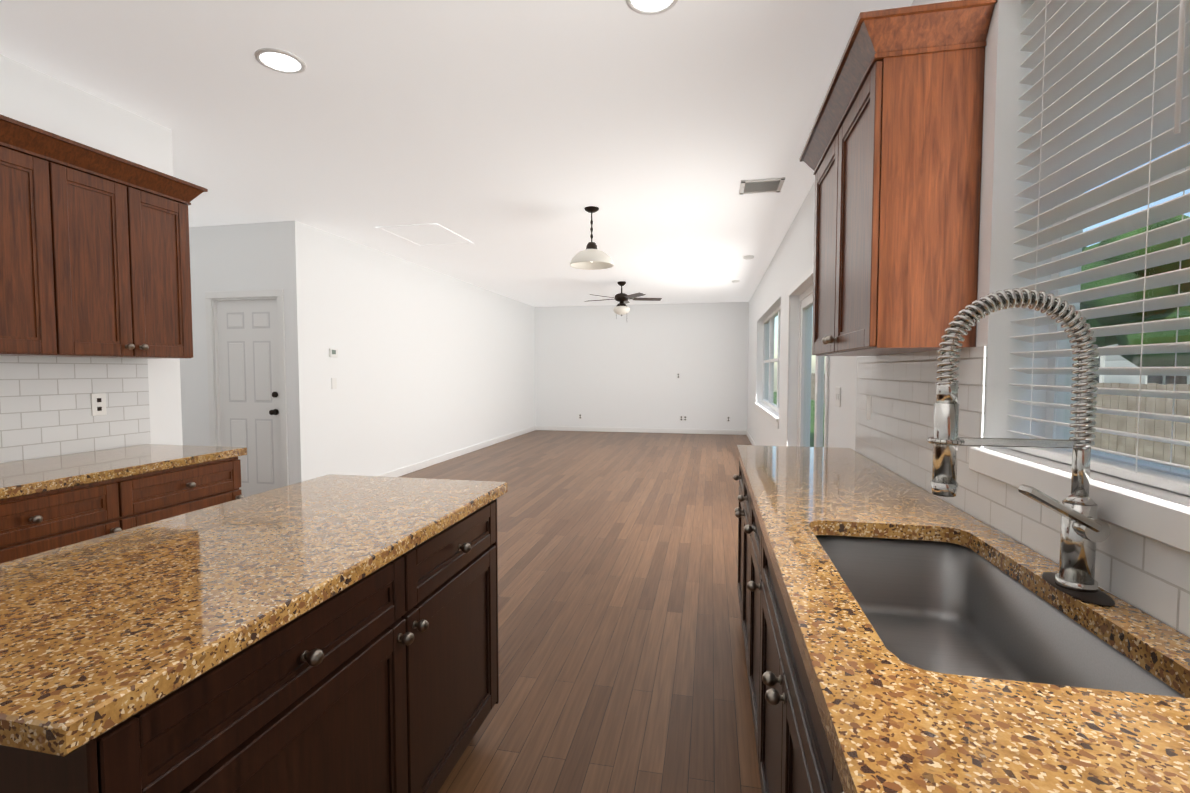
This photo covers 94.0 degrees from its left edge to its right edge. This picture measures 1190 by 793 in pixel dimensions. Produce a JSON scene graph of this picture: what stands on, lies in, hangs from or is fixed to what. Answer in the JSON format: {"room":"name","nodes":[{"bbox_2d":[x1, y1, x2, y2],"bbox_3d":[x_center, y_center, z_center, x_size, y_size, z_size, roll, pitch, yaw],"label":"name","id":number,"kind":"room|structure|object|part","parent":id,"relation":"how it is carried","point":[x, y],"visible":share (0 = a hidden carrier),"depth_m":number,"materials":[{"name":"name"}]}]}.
{"room":"kitchen","nodes":[
{"label":"kitchen","id":0,"kind":"room"},
{"bbox_2d":[0,54,182,462],"bbox_3d":[-3.094,-0.069,0.693,0.120,2.740,5.400,1,3,12],"label":"wall","id":1,"kind":"structure","parent":0,"point":[36,98],"depth_m":2.91,"materials":[{"name":"white paint"}]},
{"bbox_2d":[0,118,79,356],"bbox_3d":[-2.557,-0.626,2.146,0.323,0.916,0.712,1,3,12],"label":"upper cabinet","id":2,"kind":"object","parent":1,"relation":"attached to","point":[40,295],"depth_m":2.34,"materials":[{"name":"brown wood"}]},
{"bbox_2d":[0,355,150,462],"bbox_3d":[-2.652,0.056,2.499,0.008,0.479,1.298,1,3,12],"label":"backsplash","id":3,"kind":"structure","parent":1,"relation":"attached to","point":[45,407],"depth_m":2.74,"materials":[{"name":"tile"}]},
{"bbox_2d":[91,393,106,415],"bbox_3d":[-2.567,0.041,2.873,0.006,0.115,0.070,1,3,12],"label":"outlet","id":4,"kind":"object","parent":3,"relation":"attached to","point":[98,403],"visible":1,"depth_m":2.87,"materials":[{"name":"white plastic"}]},
{"bbox_2d":[72,146,192,358],"bbox_3d":[-2.437,-0.653,2.721,0.323,0.916,0.712,1,3,12],"label":"upper cabinet","id":5,"kind":"object","parent":1,"relation":"attached to","point":[94,252],"depth_m":2.72,"materials":[{"name":"brown wood"}]},
{"bbox_2d":[180,220,311,484],"bbox_3d":[-3.546,-0.295,5.507,1.520,2.740,0.150,1,3,12],"label":"wall","id":6,"kind":"structure","parent":0,"point":[256,256],"depth_m":5.36,"materials":[{"name":"white paint"}]},
{"bbox_2d":[205,289,288,496],"bbox_3d":[-3.375,0.026,5.465,0.884,2.102,0.190,1,3,12],"label":"door","id":7,"kind":"structure","parent":6,"relation":"in","point":[245,338],"depth_m":5.44,"materials":[{"name":"white wood"}]},
{"bbox_2d":[306,225,534,478],"bbox_3d":[-2.146,-0.456,8.914,0.224,2.740,7.100,1,3,12],"label":"wall","id":8,"kind":"structure","parent":0,"point":[411,363],"depth_m":7.06,"materials":[{"name":"white paint"}]},
{"bbox_2d":[329,348,337,388],"bbox_3d":[-2.705,-0.287,5.756,0.022,0.420,0.120,1,3,12],"label":"switch","id":9,"kind":"object","parent":8,"relation":"attached to","point":[333,352],"depth_m":5.76,"materials":[{"name":"white plastic"}]},
{"bbox_2d":[378,426,535,476],"bbox_3d":[-2.070,0.870,8.877,0.020,0.095,7.264,1,3,12],"label":"baseboard","id":10,"kind":"structure","parent":8,"relation":"attached to","point":[419,466],"depth_m":8.35,"materials":[{"name":"white wood"}]},
{"bbox_2d":[0,0,912,306],"bbox_3d":[-1.202,-1.692,4.976,6.900,0.100,14.900,1,3,12],"label":"ceiling","id":11,"kind":"structure","parent":0,"point":[510,138],"depth_m":3.08,"materials":[{"name":"white paint"}]},
{"bbox_2d":[254,48,305,73],"bbox_3d":[-1.430,-1.521,2.526,0.206,0.010,0.206,1,3,12],"label":"recessed light","id":12,"kind":"object","parent":11,"relation":"in","point":[279,60],"visible":1,"depth_m":2.52,"materials":[{"name":"white plastic"}]},
{"bbox_2d":[375,223,473,245],"bbox_3d":[-1.748,-1.675,5.787,0.660,0.008,0.840,1,3,12],"label":"attic hatch","id":13,"kind":"structure","parent":11,"relation":"attached to","point":[433,234],"depth_m":5.73,"materials":[{"name":"white paint"}]},
{"bbox_2d":[570,206,613,269],"bbox_3d":[-0.029,-1.387,4.837,0.388,0.494,0.388,1,3,12],"label":"dining pendant light","id":14,"kind":"object","parent":11,"relation":"hanging from","point":[591,256],"visible":1,"depth_m":4.79,"materials":[{"name":"white glass"}]},
{"bbox_2d":[584,281,661,315],"bbox_3d":[0.428,-1.506,8.898,1.272,0.640,1.224,1,3,12],"label":"ceiling fan light","id":15,"kind":"object","parent":11,"relation":"hanging from","point":[621,308],"visible":1,"depth_m":8.79,"materials":[{"name":"brown metal"}]},
{"bbox_2d":[625,0,677,14],"bbox_3d":[0.216,-1.501,2.090,0.206,0.010,0.206,1,3,12],"label":"recessed light","id":16,"kind":"object","parent":11,"relation":"in","point":[649,7],"visible":1,"depth_m":2.14,"materials":[{"name":"white"}]},
{"bbox_2d":[743,255,753,259],"bbox_3d":[1.898,-1.713,6.852,0.135,0.034,0.135,0,3,6],"label":"smoke detector","id":17,"kind":"object","parent":11,"relation":"attached to","point":[748,257],"depth_m":6.81,"materials":[{"name":"white plastic"}]},
{"bbox_2d":[739,177,784,194],"bbox_3d":[1.266,-1.600,4.228,0.310,0.013,0.310,1,3,12],"label":"ceiling vent","id":18,"kind":"object","parent":11,"relation":"in","point":[766,185],"visible":0.98,"depth_m":4.21,"materials":[{"name":"white plastic"}]},
{"bbox_2d":[399,430,761,792],"bbox_3d":[-1.202,1.145,5.109,6.900,0.100,14.900,1,3,12],"label":"floor","id":19,"kind":"structure","parent":0,"point":[622,660],"depth_m":2.98,"materials":[{"name":"brown wood"}]},
{"bbox_2d":[0,472,143,563],"bbox_3d":[-2.391,0.793,2.165,0.650,0.880,0.687,1,3,12],"label":"base cabinet","id":20,"kind":"object","parent":19,"relation":"on","point":[50,503],"depth_m":2.17,"materials":[{"name":"brown wood"}]},
{"bbox_2d":[0,444,246,495],"bbox_3d":[-2.325,0.320,2.433,0.660,0.040,1.278,1,3,12],"label":"countertop","id":21,"kind":"structure","parent":20,"relation":"on","point":[24,475],"depth_m":2.47,"materials":[{"name":"brown stone"}]},
{"bbox_2d":[140,452,246,523],"bbox_3d":[-2.276,0.767,2.715,0.650,0.880,0.687,1,3,12],"label":"base cabinet","id":22,"kind":"object","parent":19,"relation":"on","point":[177,489],"depth_m":2.67,"materials":[{"name":"brown wood"}]},
{"bbox_2d":[0,490,507,792],"bbox_3d":[-0.815,0.826,1.449,0.728,0.880,1.364,1,3,12],"label":"kitchen island","id":23,"kind":"object","parent":19,"relation":"on","point":[330,633],"depth_m":1.19,"materials":[{"name":"brown wood"}]},
{"bbox_2d":[0,474,507,765],"bbox_3d":[-0.841,0.367,1.433,0.755,0.040,1.450,1,3,12],"label":"island countertop","id":24,"kind":"structure","parent":23,"relation":"on","point":[91,629],"depth_m":1.06,"materials":[{"name":"brown stone"}]},
{"bbox_2d":[737,456,744,647],"bbox_3d":[0.974,0.775,2.536,0.575,0.880,1.007,1,3,12],"label":"base cabinet","id":25,"kind":"object","parent":19,"relation":"on","point":[741,498],"depth_m":2.68,"materials":[{"name":"brown wood"}]},
{"bbox_2d":[745,484,784,747],"bbox_3d":[0.835,0.807,1.872,0.575,0.880,0.599,1,3,12],"label":"base cabinet","id":26,"kind":"object","parent":19,"relation":"on","point":[761,594],"depth_m":1.97,"materials":[{"name":"brown wood"}]},
{"bbox_2d":[737,445,1189,792],"bbox_3d":[0.664,0.384,1.062,0.585,0.040,4.020,1,3,12],"label":"countertop","id":27,"kind":"structure","parent":26,"relation":"on","point":[891,729],"depth_m":0.72,"materials":[{"name":"brown stone"}]},
{"bbox_2d":[813,528,1189,695],"bbox_3d":[0.694,0.508,1.123,0.450,0.237,0.850,1,3,12],"label":"sink","id":28,"kind":"object","parent":27,"relation":"in","point":[937,603],"depth_m":1.32,"materials":[{"name":"silver metal"}]},
{"bbox_2d":[929,288,1135,607],"bbox_3d":[0.806,0.080,1.059,0.289,0.569,0.168,1,3,12],"label":"faucet","id":29,"kind":"object","parent":27,"relation":"on","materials":[{"name":"silver metal"}]},
{"bbox_2d":[757,612,812,792],"bbox_3d":[0.684,0.970,1.158,0.575,0.620,1.122,1,3,12],"label":"base cabinet","id":30,"kind":"object","parent":19,"relation":"on","point":[784,701],"depth_m":1.19,"materials":[{"name":"brown wood"}]},
{"bbox_2d":[809,708,844,792],"bbox_3d":[0.498,0.881,0.292,0.585,0.880,0.764,1,3,12],"label":"base cabinet","id":31,"kind":"object","parent":19,"relation":"on","point":[824,777],"depth_m":0.79,"materials":[{"name":"brown wood"}]},
{"bbox_2d":[535,302,748,429],"bbox_3d":[0.831,-0.601,12.017,4.780,2.740,0.200,1,3,12],"label":"wall","id":32,"kind":"structure","parent":0,"point":[601,366],"depth_m":11.87,"materials":[{"name":"white paint"}]},
{"bbox_2d":[536,426,745,434],"bbox_3d":[0.907,0.726,11.953,4.500,0.095,0.014,1,3,12],"label":"baseboard","id":33,"kind":"structure","parent":32,"relation":"attached to","point":[555,428],"depth_m":11.92,"materials":[{"name":"white wood"}]},
{"bbox_2d":[680,416,686,420],"bbox_3d":[1.866,0.463,11.742,0.150,0.114,0.008,1,3,12],"label":"outlet","id":34,"kind":"object","parent":32,"relation":"attached to","point":[681,417],"depth_m":11.74,"materials":[{"name":"white plastic"}]},
{"bbox_2d":[747,0,1189,637],"bbox_3d":[1.783,-0.244,4.419,0.200,2.740,14.700,1,3,12],"label":"wall","id":35,"kind":"structure","parent":0,"point":[791,264],"depth_m":1.52,"materials":[{"name":"white paint"}]},
{"bbox_2d":[746,430,755,444],"bbox_3d":[2.512,0.888,8.493,0.017,0.095,6.140,1,3,12],"label":"baseboard","id":36,"kind":"structure","parent":35,"relation":"attached to","point":[748,435],"depth_m":10.33,"materials":[{"name":"white wood"}]},
{"bbox_2d":[754,305,780,428],"bbox_3d":[2.435,-0.448,7.699,0.190,1.460,3.260,1,3,12],"label":"living room window","id":37,"kind":"structure","parent":35,"relation":"in","point":[770,417],"depth_m":8.15,"materials":[{"name":"white"}]},
{"bbox_2d":[786,265,828,446],"bbox_3d":[1.762,0.068,4.489,0.164,2.110,1.920,1,3,12],"label":"slider","id":38,"kind":"object","parent":35,"relation":"attached to","point":[805,300],"visible":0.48,"depth_m":5.09,"materials":[{"name":"white"}]},
{"bbox_2d":[835,387,840,406],"bbox_3d":[1.436,0.002,3.286,0.008,0.115,0.120,1,3,12],"label":"switch plate","id":39,"kind":"object","parent":35,"relation":"attached to","point":[838,397],"depth_m":3.26,"materials":[{"name":"white plastic"}]},
{"bbox_2d":[799,0,996,355],"bbox_3d":[1.018,-0.630,2.071,0.340,0.932,1.090,1,3,12],"label":"upper cabinet","id":40,"kind":"object","parent":35,"relation":"attached to","point":[891,156],"visible":1,"depth_m":1.60,"materials":[{"name":"brown wood"}]},
{"bbox_2d":[855,346,1189,635],"bbox_3d":[0.946,0.129,0.940,0.008,0.479,3.920,1,3,12],"label":"backsplash","id":41,"kind":"structure","parent":35,"relation":"attached to","point":[1141,572],"depth_m":1.57,"materials":[{"name":"tile"}]},
{"bbox_2d":[969,0,1189,553],"bbox_3d":[1.032,-0.406,0.894,0.221,1.286,1.275,1,3,12],"label":"kitchen window","id":42,"kind":"structure","parent":35,"relation":"in","point":[1107,94],"depth_m":1.16,"materials":[{"name":"white plastic"}]},
{"bbox_3d":[1.115,-0.428,0.876,0.004,1.220,1.195,1,3,12],"label":"glass","id":43,"kind":"part","parent":42,"relation":"part of","materials":[{"name":"clear glass"}]},
{"label":"outside","id":44,"kind":"structure","parent":0,"visible":0},
{"bbox_2d":[773,392,824,446],"bbox_3d":[24.454,1.315,4.909,43.990,0.180,60.000,1,3,12],"label":"lawn","id":45,"kind":"structure","parent":44,"point":[812,415],"depth_m":16.63,"materials":[{"name":"green plant"}]},
{"bbox_2d":[811,373,1189,468],"bbox_3d":[7.099,0.335,9.572,0.110,1.340,46.100,1,3,12],"label":"fence","id":46,"kind":"object","parent":45,"relation":"on","point":[1117,444],"depth_m":6.46,"materials":[{"name":"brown wood"}]},
{"bbox_2d":[1080,246,1117,346],"bbox_3d":[8.555,-1.122,10.858,3.325,4.129,3.603,1,3,12],"label":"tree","id":47,"kind":"object","parent":45,"relation":"on","point":[1098,341],"depth_m":9.77,"materials":[{"name":"green plant"}]},
{"bbox_2d":[1077,344,1189,384],"bbox_3d":[16.248,-1.935,14.401,8.940,5.420,17.440,1,3,12],"label":"neighbouring house","id":48,"kind":"structure","parent":45,"relation":"on","point":[1105,361],"depth_m":12.37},
{"bbox_2d":[1080,215,1189,383],"bbox_3d":[8.003,-0.689,7.634,2.586,3.567,2.058,1,3,12],"label":"tree","id":49,"kind":"object","parent":45,"relation":"on","point":[1149,317],"depth_m":7.18,"materials":[{"name":"green plant"}]}
]}

